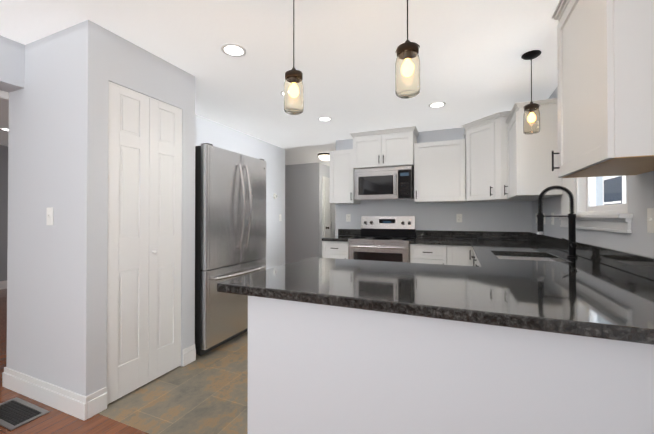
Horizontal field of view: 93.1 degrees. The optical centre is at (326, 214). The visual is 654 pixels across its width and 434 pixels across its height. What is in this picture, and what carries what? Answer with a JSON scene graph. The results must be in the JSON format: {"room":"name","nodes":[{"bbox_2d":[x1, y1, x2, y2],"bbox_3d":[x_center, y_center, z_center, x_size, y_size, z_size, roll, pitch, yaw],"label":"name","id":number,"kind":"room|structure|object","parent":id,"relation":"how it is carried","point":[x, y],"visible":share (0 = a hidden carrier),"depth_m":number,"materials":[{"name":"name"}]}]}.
{"room":"kitchen","nodes":[
{"label":"kitchen","id":0,"kind":"room"},
{"bbox_2d":[0,145,7,280],"bbox_3d":[-5.913,0.043,4.152,0.100,2.400,9.620,0,-1,23],"label":"wall","id":1,"kind":"structure","parent":0,"point":[3,207],"depth_m":5.19,"materials":[{"name":"grey paint"}]},
{"bbox_2d":[0,280,6,289],"bbox_3d":[-5.863,1.175,4.111,0.016,0.135,9.400,0,-1,23],"label":"baseboard","id":2,"kind":"structure","parent":1,"relation":"attached to","point":[3,284],"depth_m":5.17,"materials":[{"name":"white wood"}]},
{"bbox_2d":[0,35,24,92],"bbox_3d":[-3.043,-1.041,0.188,0.210,0.300,4.350,0,-1,23],"label":"header beam","id":3,"kind":"structure","parent":0,"point":[12,65],"depth_m":2.09,"materials":[{"name":"white paint"}]},
{"bbox_2d":[0,289,148,433],"bbox_3d":[-2.245,1.260,2.583,8.070,0.060,9.620,0,-1,23],"label":"floor","id":4,"kind":"structure","parent":0,"point":[54,421],"depth_m":1.83,"materials":[{"name":"brown wood"}]},
{"bbox_2d":[0,397,49,430],"bbox_3d":[-1.925,1.220,1.904,0.390,0.006,0.180,0,-1,23],"label":"floor vent","id":5,"kind":"object","parent":4,"relation":"in","point":[15,412],"visible":1,"depth_m":1.90,"materials":[{"name":"grey metal"}]},
{"bbox_2d":[6,20,195,395],"bbox_3d":[-1.704,0.028,2.423,0.920,2.400,0.830,0,-1,23],"label":"wall","id":6,"kind":"structure","parent":0,"point":[57,269],"depth_m":2.01,"materials":[{"name":"white paint"}]},
{"bbox_2d":[2,367,89,420],"bbox_3d":[-1.869,1.158,2.025,0.952,0.135,0.016,0,-1,23],"label":"baseboard","id":7,"kind":"structure","parent":6,"relation":"attached to","point":[79,406],"depth_m":1.98,"materials":[{"name":"white wood"}]},
{"bbox_2d":[46,207,53,224],"bbox_3d":[-1.796,0.015,2.001,0.070,0.115,0.016,0,-1,23],"label":"light switch","id":8,"kind":"object","parent":6,"relation":"attached to","point":[49,216],"visible":1,"depth_m":2.00,"materials":[{"name":"white plastic"}]},
{"bbox_2d":[107,81,181,403],"bbox_3d":[-1.280,0.182,2.236,0.065,2.066,0.576,0,-1,23],"label":"bifold closet doors","id":9,"kind":"structure","parent":6,"relation":"in","point":[144,239],"depth_m":2.19,"materials":[{"name":"white wood"}]},
{"bbox_2d":[98,331,247,433],"bbox_3d":[0.953,1.279,4.815,3.930,0.060,7.210,0,-1,23],"label":"floor","id":10,"kind":"structure","parent":0,"point":[207,393],"depth_m":2.05,"materials":[{"name":"tile"}]},
{"bbox_2d":[195,143,265,355],"bbox_3d":[-1.181,0.312,3.191,0.909,1.845,0.905,0,-1,23],"label":"fridge","id":11,"kind":"object","parent":10,"relation":"on","point":[230,214],"visible":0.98,"depth_m":2.83,"materials":[{"name":"silver metal"}]},
{"bbox_2d":[323,241,347,258],"bbox_3d":[0.223,0.806,4.429,0.373,0.878,0.649,0,-1,23],"label":"base cabinet","id":12,"kind":"object","parent":10,"relation":"on","point":[336,249],"visible":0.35,"depth_m":4.17,"materials":[{"name":"white wood"}]},
{"bbox_2d":[322,235,361,241],"bbox_3d":[0.226,0.345,4.434,0.378,0.040,0.647,0,-1,23],"label":"countertop","id":13,"kind":"structure","parent":12,"relation":"on","point":[343,238],"depth_m":4.19,"materials":[{"name":"black stone"}]},
{"bbox_2d":[348,216,415,262],"bbox_3d":[0.750,0.636,4.176,0.778,1.215,0.709,0,-1,23],"label":"range","id":14,"kind":"object","parent":10,"relation":"on","point":[378,241],"visible":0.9,"depth_m":4.05,"materials":[{"name":"silver metal"}]},
{"bbox_2d":[410,244,472,265],"bbox_3d":[1.447,0.802,3.909,0.702,0.878,0.649,0,-1,23],"label":"base cabinet","id":15,"kind":"object","parent":10,"relation":"on","point":[460,255],"visible":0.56,"depth_m":3.64,"materials":[{"name":"white wood"}]},
{"bbox_2d":[409,237,468,245],"bbox_3d":[1.429,0.341,3.921,0.668,0.040,0.652,0,-1,23],"label":"countertop","id":16,"kind":"structure","parent":15,"relation":"on","point":[418,240],"depth_m":3.72,"materials":[{"name":"black stone"}]},
{"bbox_2d":[471,253,545,266],"bbox_3d":[1.700,0.792,2.774,0.709,0.878,2.545,0,-1,23],"label":"base cabinet","id":17,"kind":"object","parent":10,"relation":"on","point":[475,263],"visible":0.02,"depth_m":2.81,"materials":[{"name":"white wood"}]},
{"bbox_2d":[469,239,653,344],"bbox_3d":[1.520,0.328,2.366,0.717,0.040,3.442,0,-1,23],"label":"countertop","id":18,"kind":"structure","parent":17,"relation":"on","point":[578,296],"depth_m":1.18,"materials":[{"name":"black stone"}]},
{"bbox_2d":[496,256,556,261],"bbox_3d":[1.474,0.456,2.303,0.440,0.212,0.600,0,-1,23],"label":"sink basin","id":19,"kind":"object","parent":18,"relation":"in","point":[524,258],"visible":0.1,"depth_m":2.55,"materials":[{"name":"silver metal"}]},
{"bbox_2d":[537,186,577,257],"bbox_3d":[1.644,0.049,2.209,0.242,0.513,0.105,0,-1,23],"label":"faucet","id":20,"kind":"object","parent":18,"relation":"on","point":[571,216],"visible":1,"depth_m":2.20,"materials":[{"name":"black metal"}]},
{"bbox_2d":[195,114,284,269],"bbox_3d":[-1.333,0.044,4.216,0.120,2.400,2.760,0,-1,23],"label":"wall","id":21,"kind":"structure","parent":0,"point":[215,134],"depth_m":4.99,"materials":[{"name":"white paint"}]},
{"bbox_2d":[0,0,558,165],"bbox_3d":[-1.834,-1.212,3.571,8.070,0.100,11.720,0,-1,23],"label":"ceiling","id":22,"kind":"structure","parent":0,"point":[474,65],"depth_m":2.26,"materials":[{"name":"white paint"}]},
{"bbox_2d":[221,43,246,56],"bbox_3d":[-0.666,-1.168,2.215,0.176,0.009,0.176,0,-1,23],"label":"recessed light","id":23,"kind":"object","parent":22,"relation":"in","point":[232,50],"visible":1,"depth_m":2.21,"materials":[{"name":"white plastic"}]},
{"bbox_2d":[284,0,303,114],"bbox_3d":[-0.171,-0.851,1.600,0.124,0.654,0.124,0,-1,23],"label":"pendant light","id":24,"kind":"object","parent":22,"relation":"hanging from","point":[293,94],"visible":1,"depth_m":1.56,"materials":[{"name":"clear glass"}]},
{"bbox_2d":[284,76,303,114],"bbox_3d":[-0.171,-0.615,1.598,0.104,0.183,0.104,0,-1,23],"label":"jar","id":25,"kind":"object","parent":24,"relation":"on","point":[293,85],"depth_m":1.56,"materials":[{"name":"clear glass"}]},
{"bbox_2d":[318,153,329,160],"bbox_3d":[-0.032,-1.082,5.933,0.300,0.118,0.300,0,-1,23],"label":"hall light","id":26,"kind":"object","parent":22,"relation":"attached to","point":[324,156],"visible":0.77,"depth_m":5.83,"materials":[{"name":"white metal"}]},
{"bbox_2d":[318,117,331,121],"bbox_3d":[-0.028,-1.155,3.769,0.176,0.009,0.176,0,-1,23],"label":"recessed light","id":27,"kind":"object","parent":22,"relation":"in","point":[324,119],"visible":1,"depth_m":3.77,"materials":[{"name":"white"}]},
{"bbox_2d":[395,0,419,98],"bbox_3d":[0.340,-0.841,1.307,0.124,0.679,0.124,0,-1,23],"label":"pendant light","id":28,"kind":"object","parent":22,"relation":"hanging from","point":[407,74],"visible":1,"depth_m":1.26,"materials":[{"name":"clear glass"}]},
{"bbox_2d":[395,49,419,98],"bbox_3d":[0.340,-0.593,1.305,0.104,0.183,0.104,0,-1,23],"label":"jar","id":29,"kind":"object","parent":28,"relation":"on","point":[407,64],"depth_m":1.26,"materials":[{"name":"clear glass"}]},
{"bbox_2d":[429,102,445,107],"bbox_3d":[1.171,-1.159,3.292,0.176,0.009,0.176,0,-1,23],"label":"recessed light","id":30,"kind":"object","parent":22,"relation":"in","point":[436,104],"visible":1,"depth_m":3.28,"materials":[{"name":"white plastic"}]},
{"bbox_2d":[521,50,540,134],"bbox_3d":[1.499,-0.882,2.271,0.124,0.579,0.124,0,-1,23],"label":"pendant light","id":31,"kind":"object","parent":22,"relation":"hanging from","point":[531,120],"visible":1,"depth_m":2.24,"materials":[{"name":"clear glass"}]},
{"bbox_2d":[523,108,539,134],"bbox_3d":[1.499,-0.684,2.269,0.104,0.183,0.104,0,-1,23],"label":"jar","id":32,"kind":"object","parent":31,"relation":"on","point":[531,117],"depth_m":2.23,"materials":[{"name":"clear glass"}]},
{"bbox_2d":[285,163,313,263],"bbox_3d":[-2.131,0.073,7.706,4.080,2.400,0.120,0,-1,23],"label":"wall","id":33,"kind":"structure","parent":0,"point":[299,211],"depth_m":7.00,"materials":[{"name":"paint"}]},
{"bbox_2d":[314,163,329,257],"bbox_3d":[0.189,0.074,7.796,0.120,2.400,2.100,0,-1,23],"label":"wall","id":34,"kind":"structure","parent":0,"point":[320,170],"depth_m":6.84,"materials":[{"name":"white paint"}]},
{"bbox_2d":[322,176,329,257],"bbox_3d":[0.083,0.210,7.351,0.032,2.120,0.920,0,-1,23],"label":"door frame","id":35,"kind":"structure","parent":34,"relation":"attached to","point":[323,203],"depth_m":6.97,"materials":[{"name":"white wood"}]},
{"bbox_2d":[325,180,335,236],"bbox_3d":[0.122,0.250,7.339,0.108,2.030,0.770,0,-1,23],"label":"hall door","id":36,"kind":"structure","parent":34,"relation":"in","point":[330,220],"depth_m":7.25,"materials":[{"name":"white wood"}]},
{"bbox_2d":[336,127,531,237],"bbox_3d":[1.355,0.045,4.378,2.600,2.400,0.120,0,-1,23],"label":"wall","id":37,"kind":"structure","parent":0,"point":[513,216],"depth_m":4.21,"materials":[{"name":"white paint"}]},
{"bbox_2d":[330,149,359,203],"bbox_3d":[0.263,-0.538,4.582,0.374,0.770,0.361,0,-1,23],"label":"upper cabinet","id":38,"kind":"object","parent":37,"relation":"attached to","point":[342,171],"visible":0.96,"depth_m":4.45,"materials":[{"name":"white wood"}]},
{"bbox_2d":[346,214,350,221],"bbox_3d":[0.325,0.058,4.743,0.070,0.115,0.009,0,-1,23],"label":"electrical outlet","id":39,"kind":"object","parent":37,"relation":"attached to","point":[348,217],"visible":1,"depth_m":4.74,"materials":[{"name":"white plastic"}]},
{"bbox_2d":[338,229,360,235],"bbox_3d":[0.348,0.277,4.722,0.378,0.099,0.025,0,-1,23],"label":"backsplash","id":40,"kind":"structure","parent":37,"relation":"attached to","point":[347,232],"depth_m":4.71,"materials":[{"name":"black stone"}]},
{"bbox_2d":[350,126,418,168],"bbox_3d":[0.802,-0.881,4.318,0.889,0.490,0.431,0,-1,23],"label":"upper cabinet","id":41,"kind":"object","parent":37,"relation":"attached to","point":[393,147],"visible":1,"depth_m":4.14,"materials":[{"name":"white wood"}]},
{"bbox_2d":[354,166,413,200],"bbox_3d":[0.801,-0.412,4.306,0.770,0.423,0.446,0,-1,23],"label":"microwave","id":42,"kind":"object","parent":41,"relation":"attached to","point":[384,184],"visible":1,"depth_m":4.14,"materials":[{"name":"silver metal"}]},
{"bbox_2d":[414,139,465,202],"bbox_3d":[1.479,-0.543,4.065,0.617,0.770,0.361,0,-1,23],"label":"upper cabinet","id":43,"kind":"object","parent":37,"relation":"attached to","point":[439,171],"visible":1,"depth_m":3.93,"materials":[{"name":"white wood"}]},
{"bbox_2d":[456,214,461,221],"bbox_3d":[1.765,0.053,4.131,0.070,0.115,0.009,0,-1,23],"label":"electrical outlet","id":44,"kind":"object","parent":37,"relation":"attached to","point":[458,217],"visible":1,"depth_m":4.13,"materials":[{"name":"white plastic"}]},
{"bbox_2d":[416,230,528,239],"bbox_3d":[1.870,0.272,4.075,1.358,0.099,0.025,0,-1,23],"label":"backsplash","id":45,"kind":"structure","parent":37,"relation":"attached to","point":[419,233],"depth_m":4.04,"materials":[{"name":"black stone"}]},
{"bbox_2d":[461,111,543,201],"bbox_3d":[2.019,-0.631,3.651,0.797,0.940,0.703,0,-1,23],"label":"upper cabinet","id":46,"kind":"object","parent":37,"relation":"attached to","point":[486,157],"visible":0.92,"depth_m":3.53,"materials":[{"name":"white wood"}]},
{"bbox_2d":[248,296,653,433],"bbox_3d":[0.450,0.778,1.067,1.680,0.878,0.110,0,-1,23],"label":"wall","id":47,"kind":"structure","parent":0,"point":[319,369],"depth_m":1.05,"materials":[{"name":"white paint"}]},
{"bbox_2d":[217,257,508,326],"bbox_3d":[0.285,0.323,1.763,1.085,0.040,1.365,0,-1,23],"label":"countertop","id":48,"kind":"structure","parent":47,"relation":"on","point":[439,291],"depth_m":1.28,"materials":[{"name":"black stone"}]},
{"bbox_2d":[532,87,653,256],"bbox_3d":[1.081,0.010,0.257,0.120,2.400,7.920,0,-1,23],"label":"wall","id":49,"kind":"structure","parent":0,"point":[639,239],"depth_m":1.65,"materials":[{"name":"white paint"}]},
{"bbox_2d":[504,98,561,198],"bbox_3d":[1.966,-0.581,2.992,0.381,0.828,0.616,0,-1,23],"label":"upper cabinet","id":50,"kind":"object","parent":49,"relation":"attached to","point":[531,173],"visible":0.9,"depth_m":2.75,"materials":[{"name":"white wood"}]},
{"bbox_2d":[551,213,553,224],"bbox_3d":[2.162,0.043,2.970,0.009,0.115,0.070,0,-1,23],"label":"electrical outlet","id":51,"kind":"object","parent":49,"relation":"attached to","point":[552,220],"visible":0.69,"depth_m":2.96,"materials":[{"name":"white plastic"}]},
{"bbox_2d":[529,232,653,279],"bbox_3d":[1.838,0.256,2.233,0.027,0.099,3.440,0,-1,23],"label":"backsplash","id":52,"kind":"structure","parent":49,"relation":"attached to","point":[639,265],"depth_m":1.81,"materials":[{"name":"black stone"}]},
{"bbox_2d":[554,175,632,233],"bbox_3d":[1.849,-0.384,2.150,0.175,0.980,1.200,0,-1,23],"label":"window unit","id":53,"kind":"structure","parent":49,"relation":"in","point":[586,194],"depth_m":2.16,"materials":[{"name":"white"}]},
{"bbox_2d":[552,0,653,177],"bbox_3d":[1.286,-0.661,1.368,0.361,0.920,0.697,0,-1,23],"label":"upper cabinet","id":54,"kind":"object","parent":49,"relation":"attached to","point":[605,68],"visible":1,"depth_m":1.19,"materials":[{"name":"white wood"}]},
{"bbox_2d":[647,208,653,232],"bbox_3d":[1.501,0.030,1.425,0.016,0.115,0.116,0,-1,23],"label":"light switch","id":55,"kind":"object","parent":49,"relation":"attached to","point":[650,220],"visible":1,"depth_m":1.45,"materials":[{"name":"white plastic"}]},
{"label":"outside","id":56,"kind":"structure","parent":0,"visible":0},
{"bbox_2d":[596,176,625,205],"bbox_3d":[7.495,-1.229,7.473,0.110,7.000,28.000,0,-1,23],"label":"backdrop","id":57,"kind":"structure","parent":56,"point":[608,186],"depth_m":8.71,"materials":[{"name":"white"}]}
]}

